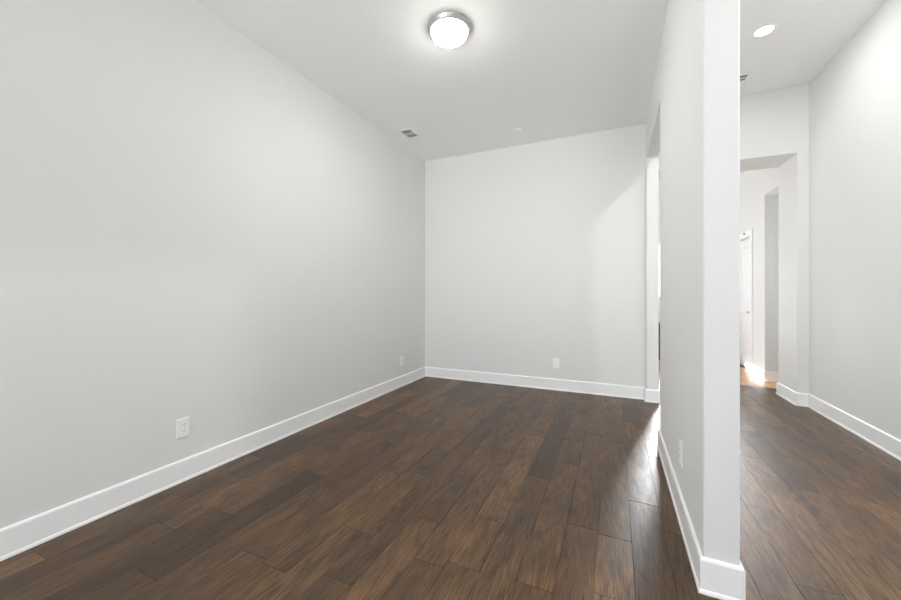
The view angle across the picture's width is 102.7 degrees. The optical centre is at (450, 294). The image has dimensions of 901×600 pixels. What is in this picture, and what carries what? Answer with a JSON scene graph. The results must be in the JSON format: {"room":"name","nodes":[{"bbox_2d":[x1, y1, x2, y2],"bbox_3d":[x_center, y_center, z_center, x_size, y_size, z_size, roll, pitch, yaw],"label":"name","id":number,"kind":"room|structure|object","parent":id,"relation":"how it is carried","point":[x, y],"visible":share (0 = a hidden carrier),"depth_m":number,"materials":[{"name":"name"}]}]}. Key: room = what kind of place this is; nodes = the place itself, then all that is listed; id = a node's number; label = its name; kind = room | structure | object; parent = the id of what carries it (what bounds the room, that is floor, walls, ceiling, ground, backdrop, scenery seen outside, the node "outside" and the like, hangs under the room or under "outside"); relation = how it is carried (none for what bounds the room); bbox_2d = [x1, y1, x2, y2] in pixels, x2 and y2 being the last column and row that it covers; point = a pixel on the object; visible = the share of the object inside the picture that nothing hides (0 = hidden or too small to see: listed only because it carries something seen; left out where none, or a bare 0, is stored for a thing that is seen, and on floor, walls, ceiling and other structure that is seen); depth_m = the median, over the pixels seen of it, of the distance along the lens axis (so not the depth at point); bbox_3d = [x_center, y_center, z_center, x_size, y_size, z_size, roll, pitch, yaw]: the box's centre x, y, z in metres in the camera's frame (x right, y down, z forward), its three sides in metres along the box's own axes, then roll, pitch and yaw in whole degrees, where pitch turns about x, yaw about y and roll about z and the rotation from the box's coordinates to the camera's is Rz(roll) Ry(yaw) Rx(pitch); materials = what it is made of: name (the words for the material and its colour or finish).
{"room":"empty living room","nodes":[
{"label":"empty living room","id":0,"kind":"room"},
{"bbox_2d":[0,0,424,528],"bbox_3d":[-1.692,-0.530,2.252,0.120,3.450,7.940,0,0,24],"label":"wall","id":1,"kind":"structure","parent":0,"point":[192,226],"depth_m":2.14,"materials":[{"name":"paint"}]},
{"bbox_2d":[176,417,188,439],"bbox_3d":[-1.641,0.820,2.209,0.009,0.120,0.073,0,0,24],"label":"wall outlet","id":2,"kind":"object","parent":1,"relation":"attached to","point":[182,425],"visible":1,"depth_m":2.20,"materials":[{"name":"white plastic"}]},
{"bbox_2d":[0,367,424,561],"bbox_3d":[-1.785,1.079,1.879,0.019,0.133,6.945,0,0,24],"label":"baseboard","id":3,"kind":"structure","parent":1,"relation":"attached to","point":[21,536],"depth_m":2.09,"materials":[{"name":"paint"}]},
{"bbox_2d":[195,0,667,160],"bbox_3d":[-0.553,-1.909,1.320,2.725,0.100,6.945,0,0,24],"label":"ceiling","id":4,"kind":"structure","parent":0,"point":[546,69],"depth_m":2.86,"materials":[{"name":"paint"}]},
{"bbox_2d":[399,128,419,138],"bbox_3d":[-0.474,-1.855,4.159,0.159,0.008,0.220,0,0,24],"label":"ceiling vent","id":5,"kind":"object","parent":4,"relation":"in","point":[409,133],"visible":1,"depth_m":4.15,"materials":[{"name":"white plastic"}]},
{"bbox_2d":[427,11,470,47],"bbox_3d":[-0.008,-1.813,2.513,0.308,0.092,0.308,0,0,24],"label":"flush ceiling light","id":6,"kind":"object","parent":4,"relation":"attached to","point":[448,29],"visible":1,"depth_m":2.44,"materials":[{"name":"white glass"}]},
{"bbox_2d":[0,360,900,599],"bbox_3d":[1.516,1.146,2.459,5.780,0.002,12.699,0,0,24],"label":"floor","id":7,"kind":"structure","parent":0,"point":[426,488],"depth_m":1.85,"materials":[{"name":"brown wood"}]},
{"bbox_2d":[659,322,659,359],"bbox_3d":[3.913,0.830,6.364,0.760,0.630,0.415,0,0,24],"label":"base cabinet","id":8,"kind":"object","parent":7,"relation":"on","point":[659,322],"visible":0.02,"depth_m":6.28,"materials":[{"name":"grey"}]},
{"bbox_2d":[425,123,645,386],"bbox_3d":[1.117,-0.530,4.856,2.840,3.450,0.875,0,0,24],"label":"wall","id":9,"kind":"structure","parent":0,"point":[535,253],"depth_m":4.38,"materials":[{"name":"paint"}]},
{"bbox_2d":[425,367,658,402],"bbox_3d":[0.916,1.079,4.413,2.840,0.133,0.097,0,0,24],"label":"baseboard","id":10,"kind":"structure","parent":9,"relation":"attached to","point":[634,392],"depth_m":4.33,"materials":[{"name":"paint"}]},
{"bbox_2d":[553,358,558,367],"bbox_3d":[1.263,0.823,4.304,0.073,0.120,0.009,0,0,24],"label":"wall outlet","id":11,"kind":"object","parent":9,"relation":"attached to","point":[555,360],"visible":1,"depth_m":4.30,"materials":[{"name":"white plastic"}]},
{"bbox_2d":[659,194,659,321],"bbox_3d":[3.517,-0.430,6.882,2.910,3.250,0.120,0,0,24],"label":"wall","id":12,"kind":"structure","parent":0,"point":[659,194],"depth_m":6.66,"materials":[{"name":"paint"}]},
{"bbox_2d":[646,0,739,565],"bbox_3d":[0.740,-0.530,0.732,0.115,3.450,6.945,0,0,24],"label":"wall partition","id":13,"kind":"structure","parent":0,"point":[693,119],"depth_m":1.47,"materials":[{"name":"paint"}]},
{"bbox_2d":[679,439,682,467],"bbox_3d":[1.174,0.810,1.838,0.009,0.120,0.073,0,0,24],"label":"wall outlet","id":14,"kind":"object","parent":13,"relation":"attached to","point":[680,442],"visible":1,"depth_m":1.82,"materials":[{"name":"white plastic"}]},
{"bbox_2d":[657,429,745,599],"bbox_3d":[1.325,1.079,2.020,0.153,0.133,1.477,0,0,24],"label":"baseboard","id":15,"kind":"structure","parent":13,"relation":"attached to","point":[714,578],"depth_m":1.38,"materials":[{"name":"paint"}]},
{"bbox_2d":[659,83,808,393],"bbox_3d":[3.177,-0.530,4.143,1.502,3.450,0.468,0,0,24],"label":"wall","id":16,"kind":"structure","parent":0,"point":[774,124],"depth_m":3.78,"materials":[{"name":"paint"}]},
{"bbox_2d":[776,193,777,371],"bbox_3d":[4.908,-0.230,4.481,1.370,2.850,0.120,0,0,24],"label":"wall","id":17,"kind":"structure","parent":0,"point":[777,193],"depth_m":4.71,"materials":[{"name":"paint"}]},
{"bbox_2d":[751,365,777,381],"bbox_3d":[4.861,1.079,4.665,1.409,0.133,0.454,0,0,24],"label":"baseboard","id":18,"kind":"structure","parent":17,"relation":"attached to","point":[771,376],"depth_m":4.75,"materials":[{"name":"paint"}]},
{"bbox_2d":[740,0,885,95],"bbox_3d":[1.505,-2.199,0.608,1.382,0.100,7.352,0,0,24],"label":"ceiling","id":19,"kind":"structure","parent":0,"point":[808,34],"depth_m":3.00,"materials":[{"name":"paint"}]},
{"bbox_2d":[740,73,750,81],"bbox_3d":[2.817,-2.145,3.608,0.265,0.008,0.140,0,0,24],"label":"ceiling vent","id":20,"kind":"object","parent":19,"relation":"in","point":[743,77],"visible":0.38,"depth_m":3.55,"materials":[{"name":"white plastic"}]},
{"bbox_2d":[751,23,777,37],"bbox_3d":[2.556,-2.146,2.935,0.168,0.006,0.168,0,0,24],"label":"recessed light","id":21,"kind":"object","parent":19,"relation":"in","point":[764,30],"visible":1,"depth_m":2.93,"materials":[{"name":"white plastic"}]},
{"bbox_2d":[740,0,900,439],"bbox_3d":[2.770,-0.530,1.575,0.120,3.450,10.400,0,0,24],"label":"wall","id":22,"kind":"structure","parent":0,"point":[855,99],"depth_m":3.00,"materials":[{"name":"paint"}]},
{"bbox_2d":[740,238,749,368],"bbox_3d":[4.569,0.141,5.574,0.093,1.984,0.782,0,0,24],"label":"door","id":23,"kind":"structure","parent":22,"relation":"in","point":[744,245],"depth_m":5.65,"materials":[{"name":"paint"}]},
{"bbox_2d":[740,229,752,372],"bbox_3d":[4.521,0.102,5.596,0.018,2.085,0.960,0,0,24],"label":"trim","id":24,"kind":"structure","parent":22,"relation":"attached to","point":[749,232],"depth_m":5.16,"materials":[{"name":"paint"}]},
{"bbox_2d":[776,382,900,460],"bbox_3d":[2.816,1.079,0.280,1.504,0.133,7.839,0,0,24],"label":"baseboard","id":25,"kind":"structure","parent":22,"relation":"attached to","point":[882,440],"depth_m":3.06,"materials":[{"name":"paint"}]}
]}

